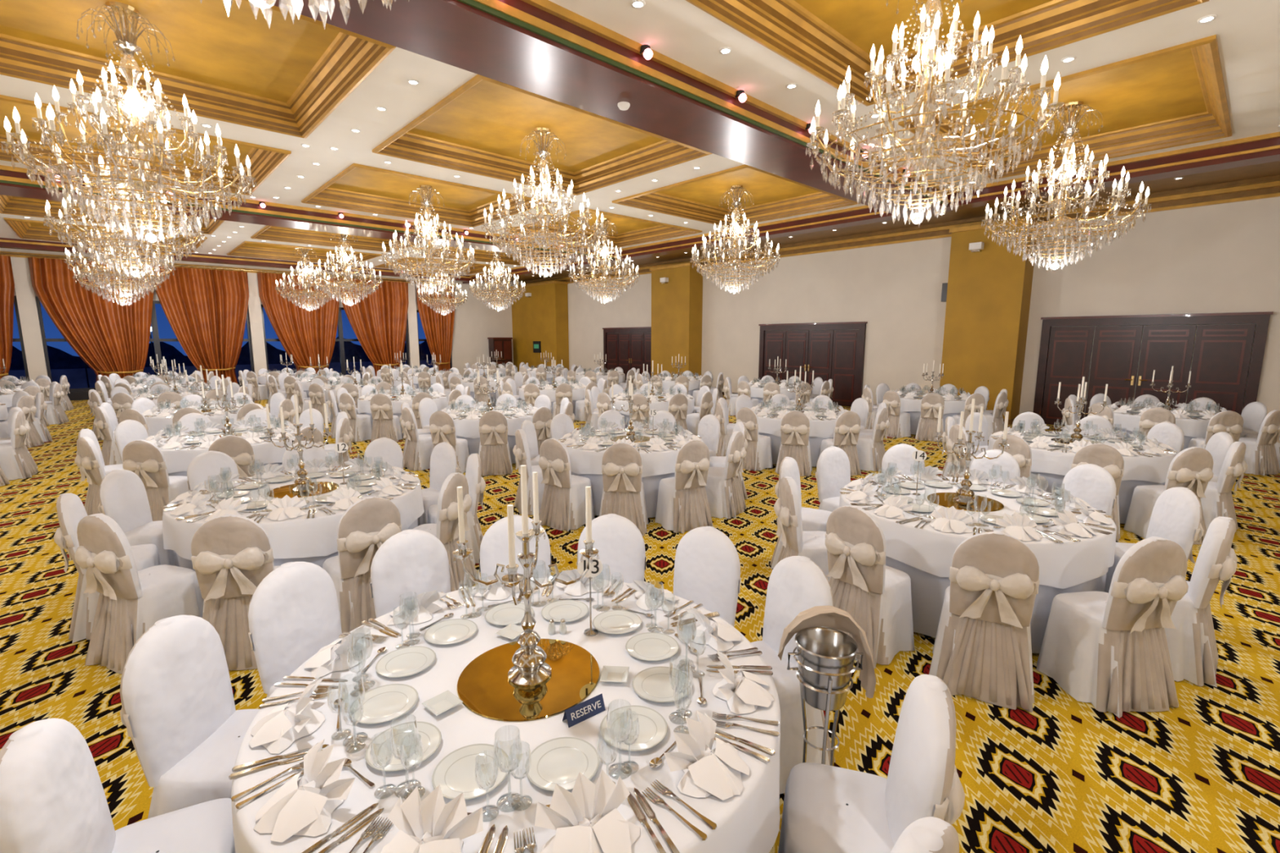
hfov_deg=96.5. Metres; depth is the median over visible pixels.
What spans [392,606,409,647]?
wine glass
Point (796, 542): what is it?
dining chair
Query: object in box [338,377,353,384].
dining chair
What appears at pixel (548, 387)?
place settings
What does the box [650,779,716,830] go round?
fork
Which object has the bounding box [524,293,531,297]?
wall sconce
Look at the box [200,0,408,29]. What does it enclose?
crystal chandelier
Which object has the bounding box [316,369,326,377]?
dining chair
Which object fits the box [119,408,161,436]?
dining chair
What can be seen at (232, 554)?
dining chair
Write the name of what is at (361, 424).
dining chair
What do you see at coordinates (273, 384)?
dining chair
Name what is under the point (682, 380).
dining chair
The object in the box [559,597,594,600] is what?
spoon
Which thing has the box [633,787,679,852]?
table knife
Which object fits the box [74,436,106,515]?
dining chair
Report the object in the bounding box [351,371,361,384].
dining chair
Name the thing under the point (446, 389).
dining chair
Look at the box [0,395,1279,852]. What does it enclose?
floor
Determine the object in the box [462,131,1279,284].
ceiling beam
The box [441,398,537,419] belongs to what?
place settings
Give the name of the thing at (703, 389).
dining chair
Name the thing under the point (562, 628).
pepper shaker
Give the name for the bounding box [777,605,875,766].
ice bucket
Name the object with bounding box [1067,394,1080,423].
dining chair
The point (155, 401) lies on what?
banquet table
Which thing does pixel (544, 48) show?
ceiling beam
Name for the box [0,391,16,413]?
banquet table
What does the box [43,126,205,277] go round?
crystal chandelier
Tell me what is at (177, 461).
banquet table
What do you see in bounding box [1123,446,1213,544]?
dining chair
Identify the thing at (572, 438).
place settings
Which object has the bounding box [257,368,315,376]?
place settings
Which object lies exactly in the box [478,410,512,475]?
dining chair
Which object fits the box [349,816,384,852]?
fork
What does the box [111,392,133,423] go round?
dining chair
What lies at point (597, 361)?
candelabra
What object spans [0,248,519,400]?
wall
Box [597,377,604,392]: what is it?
dining chair
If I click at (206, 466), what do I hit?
dining chair
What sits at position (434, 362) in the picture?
candelabra
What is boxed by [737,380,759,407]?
dining chair
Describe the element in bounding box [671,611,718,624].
table knife
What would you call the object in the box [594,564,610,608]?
wine glass
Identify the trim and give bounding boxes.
[0,0,1232,275]
[519,174,1279,285]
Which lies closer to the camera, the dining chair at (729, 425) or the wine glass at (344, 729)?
the wine glass at (344, 729)
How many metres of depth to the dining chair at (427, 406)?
9.98 m
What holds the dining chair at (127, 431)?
on the floor
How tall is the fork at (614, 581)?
0.010 m
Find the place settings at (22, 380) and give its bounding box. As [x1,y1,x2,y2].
[0,376,34,386]
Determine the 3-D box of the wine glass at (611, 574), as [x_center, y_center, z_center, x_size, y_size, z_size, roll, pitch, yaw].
[-0.103,0.742,2.575,0.058,0.159,0.058,7,11,37]
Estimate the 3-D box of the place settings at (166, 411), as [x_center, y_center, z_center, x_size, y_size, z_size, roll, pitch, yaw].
[-7.449,-0.368,9.789,1.733,0.200,1.733,1,9,8]
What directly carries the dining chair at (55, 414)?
on the floor
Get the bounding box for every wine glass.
[327,682,350,736]
[337,674,367,742]
[341,693,364,749]
[346,645,367,693]
[348,634,368,678]
[349,629,374,686]
[369,732,395,791]
[389,715,419,789]
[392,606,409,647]
[399,592,419,642]
[400,733,423,794]
[404,597,420,635]
[458,580,472,616]
[463,570,481,615]
[474,755,497,808]
[475,573,488,609]
[493,728,522,799]
[508,742,531,799]
[529,560,546,604]
[531,569,538,602]
[546,568,558,599]
[591,573,604,607]
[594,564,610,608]
[596,730,617,783]
[606,702,632,767]
[610,573,623,607]
[618,713,639,764]
[644,589,658,625]
[647,582,664,628]
[661,594,675,631]
[668,657,691,716]
[673,682,692,728]
[675,666,693,711]
[676,613,697,666]
[679,622,694,661]
[689,631,706,673]
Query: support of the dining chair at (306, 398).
on the floor
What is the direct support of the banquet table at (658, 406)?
on the floor
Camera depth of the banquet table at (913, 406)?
11.68 m
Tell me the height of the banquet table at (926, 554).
0.750 m
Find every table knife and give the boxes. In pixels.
[228,749,323,779]
[231,744,328,772]
[274,682,341,688]
[282,675,347,682]
[302,803,378,852]
[318,808,383,852]
[361,620,398,637]
[368,617,400,635]
[458,586,469,608]
[463,586,475,607]
[478,824,495,852]
[493,825,508,852]
[541,575,554,596]
[546,581,555,596]
[611,587,631,601]
[615,590,636,603]
[626,791,666,852]
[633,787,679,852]
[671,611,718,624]
[671,613,719,626]
[706,665,772,670]
[706,669,773,675]
[714,734,769,763]
[715,728,775,755]
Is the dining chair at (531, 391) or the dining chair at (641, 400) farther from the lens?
the dining chair at (531, 391)
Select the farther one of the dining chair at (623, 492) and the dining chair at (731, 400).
the dining chair at (731, 400)
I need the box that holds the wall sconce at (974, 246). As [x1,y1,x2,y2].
[968,241,984,252]
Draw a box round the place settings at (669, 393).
[610,386,693,401]
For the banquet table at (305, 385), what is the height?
0.750 m
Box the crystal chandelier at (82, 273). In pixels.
[63,208,175,297]
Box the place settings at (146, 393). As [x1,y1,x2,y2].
[129,384,213,399]
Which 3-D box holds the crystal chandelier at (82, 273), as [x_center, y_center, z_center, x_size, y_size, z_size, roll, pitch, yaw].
[-12.172,-4.174,13.387,1.942,2.249,1.953,6,10,32]
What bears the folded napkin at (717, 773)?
on the banquet table at (748, 822)
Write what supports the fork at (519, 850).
on the banquet table at (748, 822)
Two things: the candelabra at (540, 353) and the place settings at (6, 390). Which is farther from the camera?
the candelabra at (540, 353)
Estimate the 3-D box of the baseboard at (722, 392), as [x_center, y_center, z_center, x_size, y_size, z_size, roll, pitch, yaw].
[4.902,-0.863,18.344,0.020,0.120,32.200,-8,12,-42]
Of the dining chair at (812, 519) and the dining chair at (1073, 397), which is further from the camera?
the dining chair at (1073, 397)
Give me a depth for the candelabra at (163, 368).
14.93 m
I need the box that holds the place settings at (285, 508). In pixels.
[162,451,418,523]
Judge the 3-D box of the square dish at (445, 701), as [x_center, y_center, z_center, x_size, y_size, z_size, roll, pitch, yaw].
[-0.651,0.918,1.885,0.096,0.020,0.096,8,11,41]
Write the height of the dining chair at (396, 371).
0.940 m
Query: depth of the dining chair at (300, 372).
18.95 m
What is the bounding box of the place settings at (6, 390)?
[0,384,22,395]
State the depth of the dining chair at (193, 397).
10.66 m
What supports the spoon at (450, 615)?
on the banquet table at (748, 822)
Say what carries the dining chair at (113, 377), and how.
on the floor
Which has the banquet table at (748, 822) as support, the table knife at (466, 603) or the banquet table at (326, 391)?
the table knife at (466, 603)
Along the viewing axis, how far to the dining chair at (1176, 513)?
3.90 m
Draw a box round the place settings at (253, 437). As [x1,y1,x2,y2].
[145,415,302,449]
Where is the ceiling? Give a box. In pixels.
[0,0,1279,282]
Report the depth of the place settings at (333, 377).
17.28 m
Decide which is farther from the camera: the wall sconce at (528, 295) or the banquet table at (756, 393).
the wall sconce at (528, 295)
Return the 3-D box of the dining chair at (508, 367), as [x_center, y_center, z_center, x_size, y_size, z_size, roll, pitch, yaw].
[-5.652,-2.218,24.529,0.530,0.940,0.538,-7,11,-39]
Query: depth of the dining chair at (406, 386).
13.39 m
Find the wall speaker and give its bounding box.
[941,282,947,302]
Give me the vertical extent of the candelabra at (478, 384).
0.770 m
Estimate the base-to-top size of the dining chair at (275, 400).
0.940 m
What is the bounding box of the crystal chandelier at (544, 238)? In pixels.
[481,127,605,278]
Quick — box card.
[562,693,605,728]
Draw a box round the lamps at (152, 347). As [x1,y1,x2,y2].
[84,327,404,387]
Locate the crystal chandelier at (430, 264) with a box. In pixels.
[381,184,476,293]
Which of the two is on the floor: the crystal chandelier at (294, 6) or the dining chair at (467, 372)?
the dining chair at (467, 372)
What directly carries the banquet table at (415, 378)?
on the floor
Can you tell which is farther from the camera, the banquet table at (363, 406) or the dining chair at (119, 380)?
the dining chair at (119, 380)
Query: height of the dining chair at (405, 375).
0.940 m
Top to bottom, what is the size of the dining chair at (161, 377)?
0.940 m
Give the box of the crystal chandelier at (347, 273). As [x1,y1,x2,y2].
[308,232,382,305]
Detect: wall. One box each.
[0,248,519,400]
[567,196,1279,417]
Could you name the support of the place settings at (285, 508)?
on the banquet table at (313, 540)
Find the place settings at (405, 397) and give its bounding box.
[359,385,446,400]
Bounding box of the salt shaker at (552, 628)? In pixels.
[547,618,555,635]
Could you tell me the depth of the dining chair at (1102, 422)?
7.68 m
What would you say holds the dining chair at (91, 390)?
on the floor
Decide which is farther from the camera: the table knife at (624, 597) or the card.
the table knife at (624, 597)
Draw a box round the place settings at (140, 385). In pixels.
[128,378,208,389]
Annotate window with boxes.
[12,295,29,381]
[35,296,254,391]
[260,304,409,378]
[416,310,452,368]
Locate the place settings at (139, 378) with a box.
[135,372,187,381]
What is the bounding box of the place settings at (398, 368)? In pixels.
[377,365,422,371]
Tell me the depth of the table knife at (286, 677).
2.04 m
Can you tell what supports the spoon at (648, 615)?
on the banquet table at (748, 822)
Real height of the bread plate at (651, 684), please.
0.016 m
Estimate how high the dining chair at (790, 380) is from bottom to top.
0.940 m
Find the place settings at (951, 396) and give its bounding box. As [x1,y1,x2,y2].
[895,385,970,400]
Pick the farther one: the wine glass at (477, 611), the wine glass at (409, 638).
the wine glass at (477, 611)
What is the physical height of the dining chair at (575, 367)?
0.940 m
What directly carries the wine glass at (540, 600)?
on the banquet table at (748, 822)
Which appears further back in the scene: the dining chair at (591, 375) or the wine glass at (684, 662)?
the dining chair at (591, 375)
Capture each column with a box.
[510,280,568,372]
[649,262,703,377]
[939,217,1040,424]
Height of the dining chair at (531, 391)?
0.940 m
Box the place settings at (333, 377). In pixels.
[293,372,345,382]
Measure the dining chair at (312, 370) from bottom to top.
0.940 m
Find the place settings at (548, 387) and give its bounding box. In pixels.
[519,378,586,390]
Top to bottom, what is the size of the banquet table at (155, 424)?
0.750 m
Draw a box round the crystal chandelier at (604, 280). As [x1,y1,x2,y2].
[568,217,639,303]
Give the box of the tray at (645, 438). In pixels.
[610,435,650,442]
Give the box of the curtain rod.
[0,252,458,285]
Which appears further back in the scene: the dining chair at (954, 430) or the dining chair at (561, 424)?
the dining chair at (561, 424)
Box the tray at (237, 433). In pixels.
[213,432,247,437]
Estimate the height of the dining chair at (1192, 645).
0.940 m
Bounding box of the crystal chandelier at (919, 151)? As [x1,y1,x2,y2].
[805,0,1064,226]
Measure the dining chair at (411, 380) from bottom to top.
0.940 m
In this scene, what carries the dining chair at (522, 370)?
on the floor
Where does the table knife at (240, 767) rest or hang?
on the banquet table at (748, 822)
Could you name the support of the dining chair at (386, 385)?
on the floor
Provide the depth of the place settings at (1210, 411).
9.52 m
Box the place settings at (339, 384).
[321,377,391,390]
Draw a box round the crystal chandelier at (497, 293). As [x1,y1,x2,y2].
[468,250,526,311]
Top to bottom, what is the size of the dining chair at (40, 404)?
0.940 m
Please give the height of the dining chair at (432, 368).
0.940 m
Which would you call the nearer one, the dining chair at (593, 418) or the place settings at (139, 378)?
the dining chair at (593, 418)
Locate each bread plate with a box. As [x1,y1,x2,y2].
[348,684,418,724]
[364,721,441,771]
[375,646,435,677]
[423,618,477,644]
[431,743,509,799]
[484,602,533,625]
[524,737,599,791]
[541,600,588,622]
[592,609,641,634]
[600,705,667,751]
[625,632,679,661]
[631,666,692,702]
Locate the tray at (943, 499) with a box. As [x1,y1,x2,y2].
[927,492,1004,511]
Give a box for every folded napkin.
[248,676,324,754]
[253,738,355,842]
[303,625,373,678]
[381,784,483,852]
[386,590,447,625]
[471,572,524,599]
[534,769,639,852]
[552,568,603,595]
[626,580,678,611]
[663,710,749,800]
[684,606,741,651]
[711,650,774,714]
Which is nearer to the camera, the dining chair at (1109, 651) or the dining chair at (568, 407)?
the dining chair at (1109, 651)
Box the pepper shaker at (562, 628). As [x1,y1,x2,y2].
[559,618,566,635]
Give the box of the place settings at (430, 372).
[408,368,459,376]
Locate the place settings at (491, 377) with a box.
[459,372,506,382]
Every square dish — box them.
[422,690,462,715]
[495,623,524,639]
[599,666,629,683]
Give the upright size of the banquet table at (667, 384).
0.750 m
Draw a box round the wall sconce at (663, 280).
[659,277,668,284]
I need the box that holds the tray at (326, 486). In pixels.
[266,481,338,497]
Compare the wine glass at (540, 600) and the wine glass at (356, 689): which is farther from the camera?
the wine glass at (540, 600)
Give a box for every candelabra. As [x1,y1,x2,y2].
[0,359,6,372]
[149,354,165,376]
[152,356,177,386]
[160,360,185,393]
[185,365,220,410]
[200,374,248,436]
[265,394,332,491]
[280,352,293,373]
[309,354,328,375]
[346,356,363,384]
[388,360,414,394]
[395,351,406,363]
[426,353,440,374]
[453,465,599,686]
[475,365,500,413]
[476,354,490,378]
[491,351,502,367]
[540,352,551,369]
[543,356,563,386]
[594,351,606,372]
[609,375,651,439]
[642,360,663,395]
[671,354,686,377]
[768,358,786,385]
[784,365,814,413]
[921,360,943,393]
[933,398,1009,503]
[1054,376,1108,442]
[1150,365,1191,411]
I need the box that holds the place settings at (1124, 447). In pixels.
[990,418,1177,457]
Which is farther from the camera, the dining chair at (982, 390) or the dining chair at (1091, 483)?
the dining chair at (982, 390)
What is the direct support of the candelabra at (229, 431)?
on the tray at (237, 433)
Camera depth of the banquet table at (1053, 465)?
6.08 m
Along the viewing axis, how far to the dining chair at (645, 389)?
13.36 m
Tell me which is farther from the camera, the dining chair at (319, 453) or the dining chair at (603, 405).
the dining chair at (603, 405)
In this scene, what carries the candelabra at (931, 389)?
on the tray
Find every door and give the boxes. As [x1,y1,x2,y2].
[487,337,512,366]
[602,326,651,380]
[758,321,867,406]
[1033,311,1273,425]
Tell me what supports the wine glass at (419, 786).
on the banquet table at (748, 822)
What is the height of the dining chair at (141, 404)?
0.940 m
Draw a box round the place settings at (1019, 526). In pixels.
[840,461,1115,542]
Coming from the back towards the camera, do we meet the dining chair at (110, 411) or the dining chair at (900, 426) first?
the dining chair at (900, 426)
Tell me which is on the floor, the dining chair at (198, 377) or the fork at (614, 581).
the dining chair at (198, 377)
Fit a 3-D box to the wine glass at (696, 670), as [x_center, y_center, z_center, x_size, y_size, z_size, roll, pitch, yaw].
[0.209,0.820,2.063,0.058,0.159,0.058,1,9,7]
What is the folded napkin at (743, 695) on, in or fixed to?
on the banquet table at (748, 822)
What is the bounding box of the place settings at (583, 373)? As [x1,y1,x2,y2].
[575,368,624,375]
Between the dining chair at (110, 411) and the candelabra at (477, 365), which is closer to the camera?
the dining chair at (110, 411)
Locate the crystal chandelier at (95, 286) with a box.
[72,229,162,305]
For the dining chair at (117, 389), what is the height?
0.940 m
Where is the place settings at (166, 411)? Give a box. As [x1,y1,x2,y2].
[142,396,266,417]
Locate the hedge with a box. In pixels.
[8,337,431,370]
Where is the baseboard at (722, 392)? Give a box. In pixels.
[722,391,1065,426]
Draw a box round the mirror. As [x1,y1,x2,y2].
[456,638,599,721]
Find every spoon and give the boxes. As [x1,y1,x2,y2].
[333,697,344,730]
[342,758,375,788]
[360,647,386,673]
[419,613,453,631]
[488,597,523,607]
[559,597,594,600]
[622,607,654,617]
[649,740,676,768]
[674,633,697,653]
[697,676,706,705]
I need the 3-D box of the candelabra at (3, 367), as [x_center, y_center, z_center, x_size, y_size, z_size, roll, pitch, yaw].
[-17.287,-1.496,15.292,0.380,0.770,0.380,4,9,23]
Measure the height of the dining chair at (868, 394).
0.940 m
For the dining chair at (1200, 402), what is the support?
on the floor
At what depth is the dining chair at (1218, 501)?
5.71 m
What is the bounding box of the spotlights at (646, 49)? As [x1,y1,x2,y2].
[54,44,910,245]
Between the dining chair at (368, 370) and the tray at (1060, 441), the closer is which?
the tray at (1060, 441)
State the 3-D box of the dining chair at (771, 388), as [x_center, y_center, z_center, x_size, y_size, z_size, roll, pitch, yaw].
[3.259,-0.639,14.089,0.530,0.940,0.538,3,9,20]
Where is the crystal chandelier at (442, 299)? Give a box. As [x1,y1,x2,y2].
[417,261,467,315]
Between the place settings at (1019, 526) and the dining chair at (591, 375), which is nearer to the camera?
the place settings at (1019, 526)
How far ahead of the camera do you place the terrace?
26.76 m
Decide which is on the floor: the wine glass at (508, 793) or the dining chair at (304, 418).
the dining chair at (304, 418)
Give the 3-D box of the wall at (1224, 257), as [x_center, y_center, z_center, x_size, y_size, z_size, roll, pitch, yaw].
[4.983,-3.237,18.060,0.200,4.900,32.200,-8,12,-42]
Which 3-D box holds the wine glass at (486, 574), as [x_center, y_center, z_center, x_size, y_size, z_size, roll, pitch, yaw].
[-0.708,0.744,2.566,0.058,0.159,0.058,-3,9,-21]
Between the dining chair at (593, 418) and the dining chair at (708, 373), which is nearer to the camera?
the dining chair at (593, 418)
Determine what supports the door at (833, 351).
in the wall at (1224, 257)
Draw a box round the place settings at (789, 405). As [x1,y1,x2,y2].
[751,398,847,420]
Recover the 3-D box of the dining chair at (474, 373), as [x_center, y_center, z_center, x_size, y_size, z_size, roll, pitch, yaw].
[-5.231,-1.278,18.312,0.530,0.940,0.538,-5,10,-30]
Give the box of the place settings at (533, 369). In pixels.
[526,365,561,371]
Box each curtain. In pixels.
[0,255,14,379]
[27,257,153,381]
[152,266,248,383]
[257,272,339,373]
[339,277,408,376]
[417,283,454,371]
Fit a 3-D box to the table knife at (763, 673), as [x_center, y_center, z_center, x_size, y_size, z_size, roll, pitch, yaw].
[0.363,0.894,2.086,0.240,0.006,0.022,1,9,5]
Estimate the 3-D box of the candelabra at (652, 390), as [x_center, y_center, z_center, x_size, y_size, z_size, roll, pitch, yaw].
[0.267,-1.002,12.031,0.380,0.770,0.380,-2,9,-13]
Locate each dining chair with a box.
[0,375,19,382]
[0,380,15,390]
[0,395,44,448]
[0,407,37,467]
[0,410,38,479]
[0,465,9,486]
[0,718,235,852]
[6,391,30,420]
[8,385,49,426]
[20,381,39,389]
[32,392,52,441]
[34,377,50,400]
[35,374,51,382]
[44,381,62,402]
[44,382,69,424]
[53,493,160,643]
[59,376,73,410]
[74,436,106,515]
[74,513,204,674]
[75,428,123,507]
[87,389,96,431]
[88,391,117,439]
[93,406,123,465]
[94,382,114,409]
[96,380,111,399]
[97,469,175,565]
[99,402,118,434]
[100,375,112,398]
[108,373,120,388]
[110,386,129,400]
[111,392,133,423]
[114,378,129,386]
[114,382,133,395]
[114,419,148,462]
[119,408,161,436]
[120,614,259,818]
[122,375,138,386]
[122,439,189,521]
[130,397,156,413]
[133,372,148,378]
[146,377,163,385]
[149,382,170,390]
[150,383,170,394]
[157,375,172,383]
[157,391,182,410]
[165,370,178,377]
[172,407,203,428]
[177,413,210,432]
[179,394,203,408]
[180,375,195,383]
[186,450,239,490]
[189,373,200,380]
[190,380,205,387]
[191,382,209,392]
[191,514,279,670]
[192,370,204,379]
[204,388,224,405]
[208,372,213,382]
[208,375,221,389]
[208,435,255,478]
[218,377,228,396]
[226,376,231,384]
[226,382,239,405]
[229,392,252,404]
[236,403,261,420]
[237,386,249,395]
[238,370,248,387]
[242,369,259,384]
[243,408,274,426]
[246,371,269,399]
[247,383,255,403]
[247,561,342,697]
[257,368,267,375]
[265,374,285,406]
[267,375,286,408]
[268,371,279,395]
[270,392,285,420]
[275,395,301,424]
[277,373,288,389]
[277,399,295,426]
[278,426,324,472]
[280,367,293,373]
[282,440,328,471]
[284,376,306,399]
[293,380,310,399]
[293,382,311,414]
[294,370,305,378]
[298,408,324,440]
[301,371,314,378]
[305,367,315,373]
[308,383,333,423]
[310,377,324,386]
[313,375,328,384]
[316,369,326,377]
[322,496,401,632]
[323,367,329,377]
[324,411,352,458]
[325,417,353,467]
[327,371,340,377]
[327,390,339,438]
[335,387,358,414]
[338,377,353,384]
[338,392,372,442]
[340,382,359,408]
[342,374,354,381]
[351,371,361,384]
[360,384,377,396]
[361,366,365,375]
[361,373,368,384]
[364,437,404,469]
[365,367,373,377]
[368,365,375,376]
[369,376,382,384]
[369,393,403,442]
[369,528,450,617]
[375,382,391,394]
[380,367,393,386]
[390,370,395,385]
[393,368,399,378]
[393,376,404,393]
[395,383,413,393]
[398,371,417,392]
[399,402,431,457]
[400,407,433,471]
[403,367,410,373]
[403,379,410,385]
[407,368,417,375]
[408,377,414,392]
[412,391,432,429]
[412,472,479,591]
[417,371,431,392]
[417,397,437,428]
[417,442,459,525]
[422,366,429,372]
[427,367,438,373]
[427,453,485,564]
[428,382,444,394]
[429,410,469,474]
[435,375,451,402]
[437,373,450,391]
[441,370,451,389]
[448,372,457,388]
[448,389,461,409]
[449,367,458,373]
[449,376,462,391]
[453,394,475,408]
[455,384,465,395]
[462,369,470,379]
[463,363,467,371]
[464,386,471,395]
[469,371,480,378]
[471,364,484,377]
[473,376,492,406]
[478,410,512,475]
[479,515,551,580]
[486,364,496,375]
[493,371,504,378]
[495,375,513,405]
[495,393,517,407]
[497,380,518,399]
[502,382,525,407]
[505,364,512,377]
[506,377,520,399]
[511,365,515,379]
[512,429,545,515]
[514,371,523,388]
[515,374,528,395]
[517,406,552,466]
[519,366,527,375]
[520,420,539,466]
[524,383,540,406]
[525,377,539,385]
[533,394,551,411]
[535,366,548,385]
[538,438,595,531]
[550,402,574,438]
[550,413,573,439]
[551,382,574,422]
[552,366,564,380]
[554,376,567,383]
[560,368,568,383]
[560,397,569,413]
[563,368,577,382]
[566,369,578,385]
[572,365,577,373]
[574,382,597,421]
[575,367,584,373]
[577,513,646,583]
[579,376,591,386]
[584,370,597,386]
[584,389,599,431]
[591,386,599,410]
[594,366,604,372]
[596,391,626,428]
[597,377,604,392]
[597,409,625,430]
[599,442,648,536]
[600,379,608,393]
[607,370,618,395]
[608,384,623,398]
[613,367,623,373]
[618,369,634,394]
[628,394,651,428]
[633,368,639,389]
[633,372,638,388]
[635,373,644,389]
[640,383,655,393]
[641,371,650,383]
[648,410,676,431]
[650,374,666,393]
[654,439,713,533]
[659,370,671,376]
[668,393,688,431]
[671,383,687,394]
[673,526,741,626]
[675,375,688,394]
[681,370,693,376]
[685,391,713,435]
[692,374,711,406]
[692,386,710,413]
[695,388,719,415]
[697,414,720,457]
[703,371,712,386]
[705,431,746,519]
[709,422,747,498]
[710,373,724,398]
[711,372,724,397]
[714,402,733,456]
[715,397,735,428]
[723,378,737,415]
[724,377,737,395]
[734,394,752,421]
[736,407,773,471]
[737,375,749,386]
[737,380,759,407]
[750,555,835,794]
[760,375,774,383]
[762,382,780,408]
[769,393,789,407]
[769,457,831,568]
[773,476,830,581]
[775,410,812,476]
[777,674,964,852]
[787,376,799,383]
[789,382,811,407]
[809,377,822,398]
[809,381,830,401]
[812,395,832,408]
[813,378,833,398]
[815,446,850,511]
[819,410,861,475]
[825,505,914,668]
[850,397,869,429]
[856,407,889,471]
[858,402,888,448]
[861,384,879,408]
[862,386,877,429]
[875,382,889,404]
[880,443,924,475]
[882,390,911,438]
[890,817,959,852]
[903,382,921,392]
[915,392,944,441]
[928,531,1039,712]
[938,383,957,395]
[941,416,980,476]
[946,424,973,477]
[952,393,985,426]
[964,412,987,453]
[970,448,1020,484]
[973,386,989,409]
[982,389,1008,427]
[982,391,1008,439]
[992,434,1046,492]
[1012,412,1044,431]
[1036,536,1188,718]
[1061,397,1075,426]
[1061,463,1116,515]
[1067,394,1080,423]
[1071,443,1124,541]
[1080,415,1112,434]
[1087,402,1127,438]
[1088,393,1111,407]
[1104,487,1204,592]
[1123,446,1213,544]
[1133,394,1159,407]
[1138,407,1175,438]
[1146,422,1184,453]
[1164,516,1237,687]
[1187,410,1243,448]
[1189,397,1217,410]
[1200,441,1248,532]
[1204,431,1234,482]
[1238,409,1279,475]
[1240,401,1267,437]
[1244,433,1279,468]
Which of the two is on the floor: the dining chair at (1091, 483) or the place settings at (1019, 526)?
the dining chair at (1091, 483)
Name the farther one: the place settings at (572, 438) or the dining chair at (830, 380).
the dining chair at (830, 380)
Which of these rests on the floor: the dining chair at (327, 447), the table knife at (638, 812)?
the dining chair at (327, 447)
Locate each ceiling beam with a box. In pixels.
[0,164,614,262]
[0,237,471,281]
[273,0,951,215]
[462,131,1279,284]
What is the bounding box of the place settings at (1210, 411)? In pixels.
[1108,399,1226,419]
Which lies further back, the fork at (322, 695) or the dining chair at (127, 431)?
the dining chair at (127, 431)
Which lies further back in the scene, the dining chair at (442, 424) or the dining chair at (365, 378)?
the dining chair at (365, 378)
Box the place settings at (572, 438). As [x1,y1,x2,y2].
[558,416,702,453]
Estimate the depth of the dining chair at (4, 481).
7.74 m
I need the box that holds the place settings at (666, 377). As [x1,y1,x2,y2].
[659,371,702,381]
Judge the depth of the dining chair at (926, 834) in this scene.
1.18 m
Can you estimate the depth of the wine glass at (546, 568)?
2.65 m
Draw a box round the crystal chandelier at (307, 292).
[275,248,338,311]
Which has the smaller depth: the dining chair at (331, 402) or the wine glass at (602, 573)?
the wine glass at (602, 573)
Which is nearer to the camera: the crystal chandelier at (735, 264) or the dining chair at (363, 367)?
the crystal chandelier at (735, 264)
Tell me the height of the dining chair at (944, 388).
0.940 m
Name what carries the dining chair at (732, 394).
on the floor
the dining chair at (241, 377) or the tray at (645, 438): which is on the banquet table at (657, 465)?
the tray at (645, 438)
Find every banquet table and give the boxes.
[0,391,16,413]
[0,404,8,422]
[131,383,190,395]
[133,392,226,410]
[142,404,266,435]
[157,426,294,475]
[162,466,424,571]
[231,577,780,852]
[257,373,316,394]
[299,379,339,397]
[324,384,393,412]
[357,393,448,436]
[377,369,418,377]
[408,373,461,388]
[447,406,532,463]
[461,379,514,406]
[479,367,517,377]
[519,385,585,414]
[527,370,555,384]
[560,428,702,517]
[575,373,625,384]
[610,393,694,427]
[649,377,700,395]
[750,383,811,408]
[756,407,840,466]
[839,475,1116,653]
[900,392,965,435]
[987,431,1177,523]
[1113,407,1210,450]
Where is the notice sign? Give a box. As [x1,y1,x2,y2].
[533,341,541,352]
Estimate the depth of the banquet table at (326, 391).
13.99 m
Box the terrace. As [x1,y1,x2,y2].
[8,360,433,388]
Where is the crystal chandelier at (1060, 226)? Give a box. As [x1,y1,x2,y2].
[981,101,1151,271]
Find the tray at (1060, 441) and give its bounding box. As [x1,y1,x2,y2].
[1050,438,1101,444]
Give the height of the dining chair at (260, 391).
0.940 m
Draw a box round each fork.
[231,761,303,801]
[235,769,303,808]
[258,692,330,708]
[262,686,332,702]
[338,634,384,643]
[342,631,386,639]
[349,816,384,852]
[363,817,392,852]
[440,591,463,607]
[440,599,457,609]
[513,830,524,852]
[523,826,536,852]
[532,576,540,593]
[601,579,617,597]
[607,579,622,597]
[641,787,707,840]
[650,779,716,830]
[663,600,693,617]
[671,603,702,620]
[706,647,758,657]
[710,650,762,662]
[711,712,779,725]
[711,719,779,737]
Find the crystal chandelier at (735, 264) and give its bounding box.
[689,185,780,293]
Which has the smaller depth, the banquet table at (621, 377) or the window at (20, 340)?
the window at (20, 340)
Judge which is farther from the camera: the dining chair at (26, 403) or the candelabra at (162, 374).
the candelabra at (162, 374)
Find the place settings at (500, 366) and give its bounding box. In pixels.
[478,363,516,368]
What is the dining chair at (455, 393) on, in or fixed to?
on the floor
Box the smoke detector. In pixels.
[617,101,630,110]
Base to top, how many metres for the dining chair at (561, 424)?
0.940 m
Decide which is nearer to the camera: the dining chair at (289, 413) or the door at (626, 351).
the dining chair at (289, 413)
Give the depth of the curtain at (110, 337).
18.66 m
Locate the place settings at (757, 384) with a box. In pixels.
[748,377,811,388]
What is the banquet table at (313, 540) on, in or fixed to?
on the floor
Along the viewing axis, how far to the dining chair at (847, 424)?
8.24 m
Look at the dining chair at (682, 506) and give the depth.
5.88 m
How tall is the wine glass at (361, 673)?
0.159 m
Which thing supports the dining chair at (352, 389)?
on the floor
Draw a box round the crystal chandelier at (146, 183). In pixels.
[0,0,257,244]

